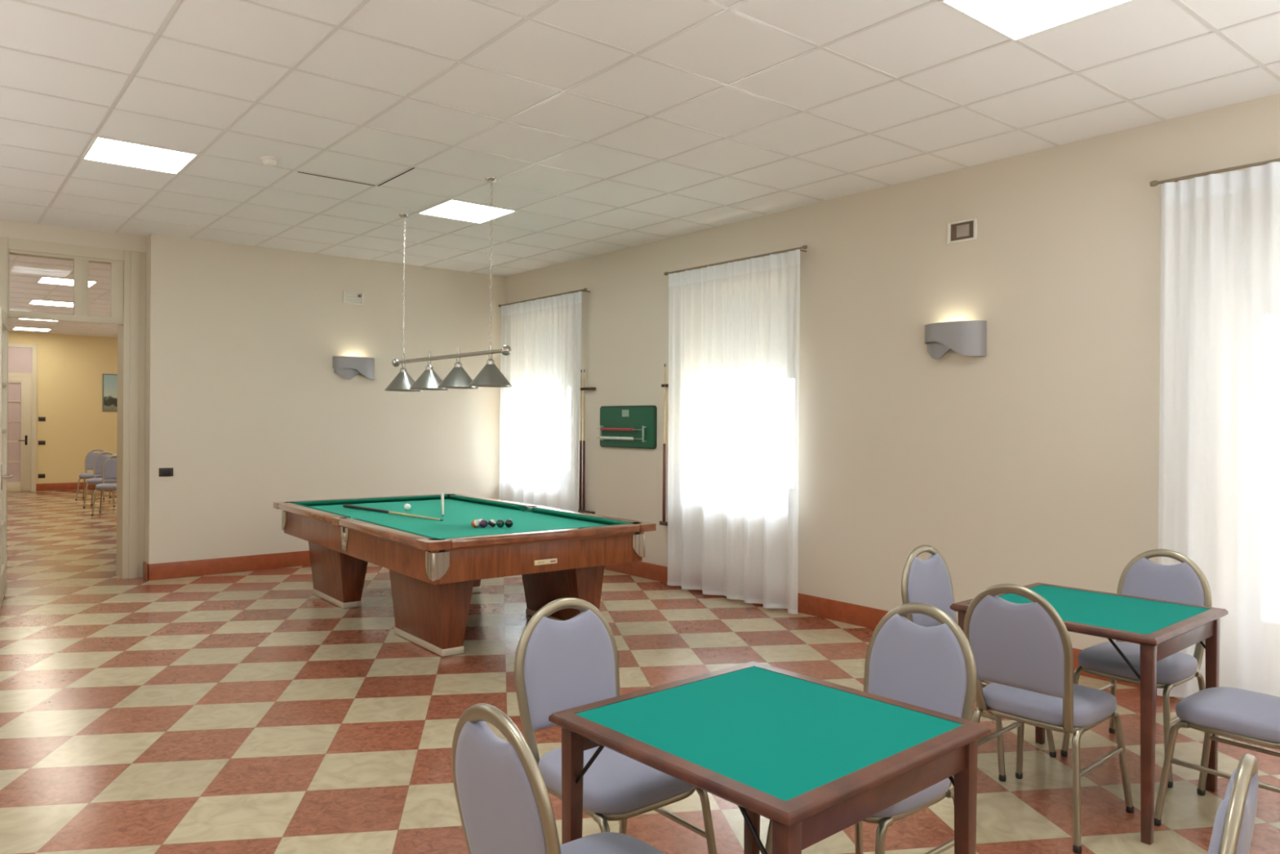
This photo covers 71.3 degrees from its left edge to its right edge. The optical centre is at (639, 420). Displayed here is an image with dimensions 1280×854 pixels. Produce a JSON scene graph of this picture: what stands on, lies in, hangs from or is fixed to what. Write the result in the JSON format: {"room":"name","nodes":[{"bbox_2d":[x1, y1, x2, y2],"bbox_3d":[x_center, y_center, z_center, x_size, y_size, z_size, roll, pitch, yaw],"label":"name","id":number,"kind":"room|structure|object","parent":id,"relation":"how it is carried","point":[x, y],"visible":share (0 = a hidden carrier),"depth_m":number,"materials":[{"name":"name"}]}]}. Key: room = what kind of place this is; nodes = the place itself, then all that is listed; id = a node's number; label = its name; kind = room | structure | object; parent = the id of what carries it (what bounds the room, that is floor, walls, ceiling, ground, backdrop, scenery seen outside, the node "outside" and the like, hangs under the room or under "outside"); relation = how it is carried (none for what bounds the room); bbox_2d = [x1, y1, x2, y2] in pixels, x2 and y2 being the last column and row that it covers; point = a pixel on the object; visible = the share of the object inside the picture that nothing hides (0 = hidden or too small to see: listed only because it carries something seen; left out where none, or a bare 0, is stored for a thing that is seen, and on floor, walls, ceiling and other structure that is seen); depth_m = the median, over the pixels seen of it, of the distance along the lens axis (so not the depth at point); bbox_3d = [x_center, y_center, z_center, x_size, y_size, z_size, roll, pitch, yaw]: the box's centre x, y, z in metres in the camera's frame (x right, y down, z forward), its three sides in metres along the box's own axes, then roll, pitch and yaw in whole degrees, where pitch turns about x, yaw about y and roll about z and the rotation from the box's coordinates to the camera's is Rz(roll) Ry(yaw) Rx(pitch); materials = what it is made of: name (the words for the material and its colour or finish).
{"room":"games hall","nodes":[
{"label":"games hall","id":0,"kind":"room"},
{"bbox_2d":[8,331,117,492],"bbox_3d":[-12.601,-0.183,17.641,9.022,3.175,0.200,0,0,-39],"label":"wall","id":1,"kind":"structure","parent":0,"point":[71,368],"depth_m":18.27,"materials":[{"name":"yellow paint"}]},
{"bbox_2d":[7,342,36,492],"bbox_3d":[-12.423,-0.069,17.593,0.880,2.950,0.099,0,0,-39],"label":"door","id":2,"kind":"structure","parent":1,"relation":"in","point":[22,357],"depth_m":17.73,"materials":[{"name":"beige paint"}]},
{"bbox_2d":[38,473,44,478],"bbox_3d":[-12.041,1.107,17.963,0.120,0.084,0.014,0,0,-39],"label":"switch plate","id":3,"kind":"object","parent":1,"relation":"attached to","point":[42,475],"visible":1,"depth_m":17.96,"materials":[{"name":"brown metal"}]},
{"bbox_2d":[38,417,45,421],"bbox_3d":[-12.034,-0.039,17.963,0.120,0.084,0.014,0,0,-39],"label":"switch plate","id":4,"kind":"object","parent":1,"relation":"attached to","point":[40,419],"visible":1,"depth_m":17.96,"materials":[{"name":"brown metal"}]},
{"bbox_2d":[38,440,45,444],"bbox_3d":[-12.037,0.439,17.963,0.120,0.084,0.014,0,0,-39],"label":"switch plate","id":5,"kind":"object","parent":1,"relation":"attached to","point":[40,442],"visible":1,"depth_m":17.96,"materials":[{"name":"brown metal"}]},
{"bbox_2d":[35,481,97,491],"bbox_3d":[-12.718,1.329,17.415,8.572,0.150,0.016,0,0,-39],"label":"baseboard","id":6,"kind":"structure","parent":1,"relation":"attached to","point":[62,486],"depth_m":18.16,"materials":[{"name":"brown wood"}]},
{"bbox_2d":[102,373,117,411],"bbox_3d":[-10.932,-0.592,18.840,0.710,0.780,0.034,0,0,-39],"label":"painting","id":7,"kind":"object","parent":1,"relation":"attached to","point":[109,403],"visible":0.44,"depth_m":18.68,"materials":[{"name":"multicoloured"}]},
{"bbox_2d":[0,219,505,564],"bbox_3d":[-5.092,-0.134,8.013,8.572,3.175,0.536,0,0,-39],"label":"wall","id":8,"kind":"structure","parent":0,"point":[249,411],"depth_m":8.92,"materials":[{"name":"beige paint"}]},
{"bbox_2d":[0,236,146,607],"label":"door frame","id":9,"kind":"structure","parent":8,"relation":"in","point":[128,268],"depth_m":8.23,"materials":[{"name":"beige paint"}]},
{"bbox_2d":[159,467,173,476],"bbox_3d":[-4.376,0.472,8.242,0.120,0.078,0.014,0,0,-39],"label":"switch plate","id":10,"kind":"object","parent":8,"relation":"attached to","point":[163,472],"visible":1,"depth_m":8.24,"materials":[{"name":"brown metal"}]},
{"bbox_2d":[142,550,311,580],"bbox_3d":[-3.107,1.392,9.393,3.733,0.150,0.202,0,0,-39],"label":"baseboard","id":11,"kind":"structure","parent":8,"relation":"attached to","point":[153,571],"depth_m":8.55,"materials":[{"name":"red wood"}]},
{"bbox_2d":[332,355,374,379],"bbox_3d":[-2.962,-0.547,9.309,0.450,0.239,0.131,0,0,-39],"label":"wall sconce","id":12,"kind":"object","parent":8,"relation":"attached to","point":[346,366],"visible":1,"depth_m":9.24,"materials":[{"name":"grey metal"}]},
{"bbox_2d":[342,290,364,304],"bbox_3d":[-2.995,-1.290,9.341,0.216,0.128,0.030,0,0,-39],"label":"air vent","id":13,"kind":"object","parent":8,"relation":"in","point":[348,297],"visible":1,"depth_m":9.35,"materials":[{"name":"white plastic"}]},
{"bbox_2d":[0,0,1279,337],"bbox_3d":[-4.693,-1.766,7.732,9.222,0.106,25.540,0,0,-39],"label":"ceiling","id":14,"kind":"structure","parent":0,"point":[606,126],"depth_m":4.80,"materials":[{"name":"tile"}]},
{"bbox_2d":[12,326,51,331],"bbox_3d":[-11.634,-1.758,17.078,0.580,0.012,0.600,0,0,-39],"label":"recessed light","id":15,"kind":"object","parent":14,"relation":"in","point":[15,327],"visible":1,"depth_m":17.09,"materials":[{"name":"white paint"}]},
{"bbox_2d":[17,318,57,321],"bbox_3d":[-10.248,-1.749,15.240,0.580,0.012,0.600,0,0,-39],"label":"recessed light","id":16,"kind":"object","parent":14,"relation":"in","point":[18,318],"visible":0.31,"depth_m":15.39,"materials":[{"name":"white paint"}]},
{"bbox_2d":[27,298,73,306],"bbox_3d":[-8.658,-1.739,13.182,0.580,0.012,0.600,0,0,-39],"label":"recessed light","id":17,"kind":"object","parent":14,"relation":"in","point":[33,301],"visible":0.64,"depth_m":13.16,"materials":[{"name":"white paint"}]},
{"bbox_2d":[36,275,97,287],"bbox_3d":[-7.115,-1.728,11.086,0.580,0.012,0.600,0,0,-39],"label":"recessed light","id":18,"kind":"object","parent":14,"relation":"in","point":[43,279],"visible":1,"depth_m":11.03,"materials":[{"name":"white paint"}]},
{"bbox_2d":[81,135,199,174],"bbox_3d":[-3.216,-1.703,5.738,0.568,0.012,0.596,0,0,-39],"label":"recessed light","id":19,"kind":"object","parent":14,"relation":"in","point":[101,148],"visible":1,"depth_m":5.71,"materials":[{"name":"white paint"}]},
{"bbox_2d":[260,155,279,166],"bbox_3d":[-2.403,-1.681,5.792,0.110,0.046,0.110,0,0,-39],"label":"smoke detector","id":20,"kind":"object","parent":14,"relation":"attached to","point":[269,161],"visible":1,"depth_m":5.76,"materials":[{"name":"white plastic"}]},
{"bbox_2d":[384,177,511,391],"bbox_3d":[-1.474,-0.971,6.777,0.298,1.453,1.866,0,0,-39],"label":"lamp","id":21,"kind":"object","parent":14,"relation":"hanging from","point":[490,375],"visible":1,"depth_m":6.59,"materials":[{"name":"silver metal"}]},
{"bbox_2d":[417,198,517,223],"bbox_3d":[-1.399,-1.691,7.210,0.584,0.012,0.596,0,0,-39],"label":"recessed light","id":22,"kind":"object","parent":14,"relation":"in","point":[455,209],"visible":1,"depth_m":7.19,"materials":[{"name":"white paint"}]},
{"bbox_2d":[937,0,1134,41],"bbox_3d":[1.602,-1.671,3.505,0.584,0.012,0.596,0,0,-39],"label":"recessed light","id":23,"kind":"object","parent":14,"relation":"in","point":[1015,20],"visible":1,"depth_m":3.64,"materials":[{"name":"white paint"}]},
{"bbox_2d":[0,488,1279,853],"bbox_3d":[-4.683,1.516,7.694,9.222,0.120,25.440,0,0,-39],"label":"floor","id":24,"kind":"structure","parent":0,"point":[251,712],"depth_m":4.43,"materials":[{"name":"tile"}]},
{"bbox_2d":[75,448,111,500],"bbox_3d":[-9.970,0.969,16.299,0.461,0.905,0.550,0,0,-19],"label":"banquet chair","id":25,"kind":"object","parent":24,"relation":"on","point":[90,457],"visible":0.67,"depth_m":16.43,"materials":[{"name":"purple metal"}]},
{"bbox_2d":[83,451,116,507],"bbox_3d":[-9.026,0.976,15.005,0.461,0.905,0.550,0,0,-19],"label":"banquet chair","id":26,"kind":"object","parent":24,"relation":"on","point":[98,462],"visible":0.61,"depth_m":15.13,"materials":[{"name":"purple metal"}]},
{"bbox_2d":[91,454,116,515],"bbox_3d":[-8.144,0.981,13.789,0.461,0.905,0.550,0,0,-19],"label":"banquet chair","id":27,"kind":"object","parent":24,"relation":"on","point":[109,464],"visible":0.51,"depth_m":13.93,"materials":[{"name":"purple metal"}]},
{"bbox_2d":[273,493,656,656],"bbox_3d":[-1.512,1.089,6.921,1.714,0.776,3.124,0,0,-38],"label":"pool table","id":28,"kind":"object","parent":24,"relation":"on","point":[435,566],"visible":0.98,"depth_m":6.12,"materials":[{"name":"wood"}]},
{"bbox_2d":[291,502,350,517],"bbox_3d":[-2.544,0.716,7.069,0.050,0.040,1.362,0,0,-38],"label":"cushion","id":29,"kind":"object","parent":28,"relation":"on","point":[296,504],"depth_m":6.95,"materials":[{"name":"fabric"}]},
{"bbox_2d":[291,494,448,506],"bbox_3d":[-2.387,0.717,8.052,1.454,0.040,0.050,0,0,-38],"label":"cushion","id":30,"kind":"object","parent":28,"relation":"on","point":[425,497],"depth_m":8.02,"materials":[{"name":"fabric"}]},
{"bbox_2d":[342,503,443,520],"bbox_3d":[-1.993,0.728,7.115,1.454,0.028,0.029,1,0,43],"label":"stick","id":31,"kind":"object","parent":28,"relation":"on","point":[345,505],"visible":1,"depth_m":7.15,"materials":[{"name":"black wood"}]},
{"bbox_2d":[353,518,438,538],"bbox_3d":[-1.623,0.722,5.882,0.050,0.040,1.362,0,0,-38],"label":"cushion","id":32,"kind":"object","parent":28,"relation":"on","point":[357,519],"depth_m":5.79,"materials":[{"name":"fabric"}]},
{"bbox_2d":[404,503,410,510],"bbox_3d":[-1.926,0.711,7.388,0.057,0.057,0.057,0,0,-39],"label":"ball","id":33,"kind":"object","parent":28,"relation":"on","point":[406,506],"visible":1,"depth_m":7.37,"materials":[{"name":"white plastic"}]},
{"bbox_2d":[440,492,444,515],"bbox_3d":[-1.693,0.706,7.658,0.029,0.072,1.454,0,0,-13],"label":"stick","id":34,"kind":"object","parent":28,"relation":"on","point":[442,493],"visible":1,"depth_m":7.68,"materials":[{"name":"white"}]},
{"bbox_2d":[471,519,479,527],"bbox_3d":[-1.150,0.716,6.228,0.057,0.057,0.057,0,0,-21],"label":"ball","id":35,"kind":"object","parent":28,"relation":"on","point":[474,523],"visible":1,"depth_m":6.21,"materials":[{"name":"plastic"}]},
{"bbox_2d":[479,519,488,527],"bbox_3d":[-1.091,0.717,6.234,0.057,0.057,0.057,0,0,-39],"label":"ball","id":36,"kind":"object","parent":28,"relation":"on","point":[483,523],"visible":1,"depth_m":6.21,"materials":[{"name":"purple plastic"}]},
{"bbox_2d":[448,494,524,510],"bbox_3d":[-1.395,0.723,7.960,0.050,0.040,1.362,0,0,-38],"label":"cushion","id":37,"kind":"object","parent":28,"relation":"on","point":[481,501],"depth_m":7.88,"materials":[{"name":"fabric"}]},
{"bbox_2d":[488,519,496,527],"bbox_3d":[-1.034,0.717,6.240,0.057,0.057,0.057,0,0,-21],"label":"ball","id":38,"kind":"object","parent":28,"relation":"on","point":[491,523],"visible":1,"depth_m":6.22,"materials":[{"name":"plastic"}]},
{"bbox_2d":[496,519,504,527],"bbox_3d":[-0.977,0.717,6.247,0.057,0.057,0.057,0,0,-39],"label":"ball","id":39,"kind":"object","parent":28,"relation":"on","point":[500,523],"visible":1,"depth_m":6.23,"materials":[{"name":"green plastic"}]},
{"bbox_2d":[505,519,513,527],"bbox_3d":[-0.917,0.718,6.252,0.057,0.057,0.057,0,0,-39],"label":"ball","id":40,"kind":"object","parent":28,"relation":"on","point":[508,523],"visible":1,"depth_m":6.23,"materials":[{"name":"black plastic"}]},
{"bbox_2d":[444,523,629,538],"bbox_3d":[-0.631,0.728,5.790,1.454,0.040,0.050,0,0,-38],"label":"cushion","id":41,"kind":"object","parent":28,"relation":"on","point":[624,523],"depth_m":5.73,"materials":[{"name":"fabric"}]},
{"bbox_2d":[531,506,632,524],"bbox_3d":[-0.474,0.729,6.773,0.050,0.040,1.362,0,0,-38],"label":"cushion","id":42,"kind":"object","parent":28,"relation":"on","point":[598,520],"depth_m":6.76,"materials":[{"name":"fabric"}]},
{"bbox_2d":[451,702,664,853],"bbox_3d":[-0.100,1.034,1.981,0.550,0.905,0.461,0,0,-39],"label":"banquet chair","id":43,"kind":"object","parent":24,"relation":"on","point":[504,806],"visible":1,"depth_m":1.82,"materials":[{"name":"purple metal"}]},
{"bbox_2d":[514,597,716,853],"bbox_3d":[-0.085,1.034,2.726,0.461,0.905,0.550,0,0,-39],"label":"banquet chair","id":44,"kind":"object","parent":24,"relation":"on","point":[559,665],"visible":0.69,"depth_m":2.79,"materials":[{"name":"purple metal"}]},
{"bbox_2d":[548,661,991,853],"bbox_3d":[0.317,1.120,2.252,0.784,0.738,0.784,0,0,-41],"label":"table","id":45,"kind":"object","parent":24,"relation":"on","point":[816,758],"visible":1,"depth_m":2.14,"materials":[{"name":"green fabric"}]},
{"bbox_2d":[764,602,977,853],"bbox_3d":[0.707,1.039,2.714,0.550,0.905,0.461,0,0,-39],"label":"banquet chair","id":46,"kind":"object","parent":24,"relation":"on","point":[933,668],"visible":0.48,"depth_m":2.80,"materials":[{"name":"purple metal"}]},
{"bbox_2d":[901,544,1056,782],"bbox_3d":[1.515,1.044,4.055,0.461,0.905,0.550,0,0,-39],"label":"banquet chair","id":47,"kind":"object","parent":24,"relation":"on","point":[927,581],"visible":0.46,"depth_m":4.17,"materials":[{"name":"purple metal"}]},
{"bbox_2d":[963,583,1133,853],"bbox_3d":[1.544,1.045,3.411,0.550,0.905,0.461,0,0,-42],"label":"banquet chair","id":48,"kind":"object","parent":24,"relation":"on","point":[1025,650],"visible":0.94,"depth_m":3.25,"materials":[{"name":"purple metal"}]},
{"bbox_2d":[950,582,1228,844],"bbox_3d":[1.837,1.130,3.668,0.784,0.738,0.784,0,0,-41],"label":"table","id":49,"kind":"object","parent":24,"relation":"on","point":[1162,628],"visible":0.73,"depth_m":3.44,"materials":[{"name":"green fabric"}]},
{"bbox_2d":[1060,548,1212,787],"bbox_3d":[2.242,1.049,3.996,0.550,0.905,0.461,0,0,-39],"label":"banquet chair","id":50,"kind":"object","parent":24,"relation":"on","point":[1184,582],"visible":0.73,"depth_m":4.01,"materials":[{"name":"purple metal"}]},
{"bbox_2d":[1154,686,1279,826],"bbox_3d":[2.256,1.049,3.251,0.461,0.905,0.550,0,0,-39],"label":"banquet chair","id":51,"kind":"object","parent":24,"relation":"on","point":[1237,713],"visible":0.97,"depth_m":3.25,"materials":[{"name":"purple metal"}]},
{"bbox_2d":[1207,753,1257,853],"bbox_3d":[0.854,1.040,1.727,0.550,0.905,0.461,0,0,39],"label":"banquet chair","id":52,"kind":"object","parent":24,"relation":"on","point":[1233,829],"visible":1,"depth_m":1.49,"materials":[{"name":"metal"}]},
{"bbox_2d":[505,93,1279,649],"bbox_3d":[2.430,-0.084,5.893,0.450,3.175,13.300,0,0,-39],"label":"wall","id":53,"kind":"structure","parent":0,"point":[1033,459],"depth_m":5.91,"materials":[{"name":"beige paint"}]},
{"bbox_2d":[497,288,590,306],"bbox_3d":[-1.045,-1.332,9.719,0.147,0.034,1.738,0,0,-39],"label":"curtain rod","id":54,"kind":"object","parent":53,"relation":"attached to","point":[584,289],"visible":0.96,"depth_m":9.56,"materials":[{"name":"brown"}]},
{"bbox_2d":[499,291,582,511],"bbox_3d":[-1.103,0.068,9.686,0.120,2.775,1.642,0,0,-39],"label":"curtain","id":55,"kind":"object","parent":54,"relation":"hanging from","point":[540,436],"visible":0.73,"depth_m":9.64,"materials":[{"name":"white fabric"}]},
{"bbox_2d":[577,386,595,514],"bbox_3d":[-0.554,0.303,9.157,0.075,1.291,0.230,0,0,-39],"label":"cue rack","id":56,"kind":"object","parent":53,"relation":"attached to","point":[588,388],"visible":0.69,"depth_m":9.09,"materials":[{"name":"brown wood"}]},
{"bbox_2d":[578,369,582,509],"bbox_3d":[-0.612,0.195,9.219,0.029,1.454,0.028,0,0,-39],"label":"stick","id":57,"kind":"object","parent":56,"relation":"in","point":[580,417],"visible":1,"depth_m":9.21,"materials":[{"name":"brown wood"}]},
{"bbox_2d":[582,368,585,510],"bbox_3d":[-0.576,0.195,9.175,0.029,1.454,0.028,0,0,-39],"label":"stick","id":58,"kind":"object","parent":56,"relation":"in","point":[584,411],"visible":1,"depth_m":9.17,"materials":[{"name":"brown wood"}]},
{"bbox_2d":[577,509,595,514],"bbox_3d":[-0.558,0.930,9.157,0.075,0.037,0.230,0,0,-39],"label":"shelf","id":59,"kind":"object","parent":56,"relation":"attached to","point":[579,510],"depth_m":9.09,"materials":[{"name":"brown wood"}]},
{"bbox_2d":[596,404,657,448],"bbox_3d":[-0.144,0.056,8.654,0.078,0.410,0.868,0,0,-39],"label":"scoreboard","id":60,"kind":"object","parent":53,"relation":"attached to","point":[620,426],"visible":1,"depth_m":8.62,"materials":[{"name":"green"}]},
{"bbox_2d":[659,383,668,525],"bbox_3d":[0.282,0.309,8.125,0.075,1.291,0.230,0,0,-39],"label":"cue rack","id":61,"kind":"object","parent":53,"relation":"attached to","point":[661,522],"visible":0.46,"depth_m":8.15,"materials":[{"name":"brown wood"}]},
{"bbox_2d":[662,363,665,521],"bbox_3d":[0.224,0.201,8.187,0.029,1.454,0.028,0,0,-39],"label":"pool cue","id":62,"kind":"object","parent":61,"relation":"in","point":[664,439],"visible":1,"depth_m":8.18,"materials":[{"name":"brown wood"}]},
{"bbox_2d":[659,520,667,525],"bbox_3d":[0.278,0.935,8.125,0.075,0.037,0.230,0,0,-39],"label":"shelf","id":63,"kind":"object","parent":61,"relation":"attached to","point":[664,523],"depth_m":8.14,"materials":[{"name":"brown wood"}]},
{"bbox_2d":[663,244,807,275],"bbox_3d":[0.788,-1.325,7.456,0.147,0.034,1.653,0,0,-39],"label":"curtain rod","id":64,"kind":"object","parent":53,"relation":"attached to","point":[805,246],"visible":0.94,"depth_m":7.30,"materials":[{"name":"brown"}]},
{"bbox_2d":[604,560,1156,692],"bbox_3d":[2.413,1.428,5.532,0.016,0.150,12.748,0,0,-39],"label":"baseboard","id":65,"kind":"structure","parent":53,"relation":"attached to","point":[834,610],"depth_m":6.74,"materials":[{"name":"red wood"}]},
{"bbox_2d":[924,320,986,359],"bbox_3d":[2.051,-0.530,5.906,0.131,0.239,0.450,0,0,-39],"label":"wall sconce","id":66,"kind":"object","parent":53,"relation":"attached to","point":[968,338],"visible":1,"depth_m":5.80,"materials":[{"name":"grey metal"}]},
{"bbox_2d":[946,217,977,244],"bbox_3d":[2.130,-1.256,5.901,0.018,0.140,0.210,0,0,-39],"label":"air vent","id":67,"kind":"object","parent":53,"relation":"in","point":[964,230],"visible":1,"depth_m":5.90,"materials":[{"name":"white plastic"}]},
{"bbox_2d":[1149,158,1279,186],"bbox_3d":[3.379,-1.293,4.257,0.147,0.034,1.718,0,0,-39],"label":"curtain rod","id":68,"kind":"object","parent":53,"relation":"attached to","point":[1154,183],"visible":0.87,"depth_m":4.65,"materials":[{"name":"brown"}]},
{"bbox_2d":[1156,161,1279,697],"bbox_3d":[3.325,0.102,4.219,0.124,2.765,1.610,0,0,-39],"label":"curtain","id":69,"kind":"object","parent":68,"relation":"hanging from","point":[1219,495],"visible":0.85,"depth_m":4.61,"materials":[{"name":"white fabric"}]},
{"bbox_3d":[0.960,-0.223,7.661,0.450,1.893,1.340,0,0,-39],"label":"window","id":70,"kind":"structure","parent":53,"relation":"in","visible":0},
{"bbox_2d":[666,248,799,613],"bbox_3d":[0.737,0.077,7.417,0.122,2.780,1.551,0,0,-39],"label":"curtain","id":71,"kind":"object","parent":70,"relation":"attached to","point":[734,327],"visible":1,"depth_m":7.34,"materials":[{"name":"white fabric"}]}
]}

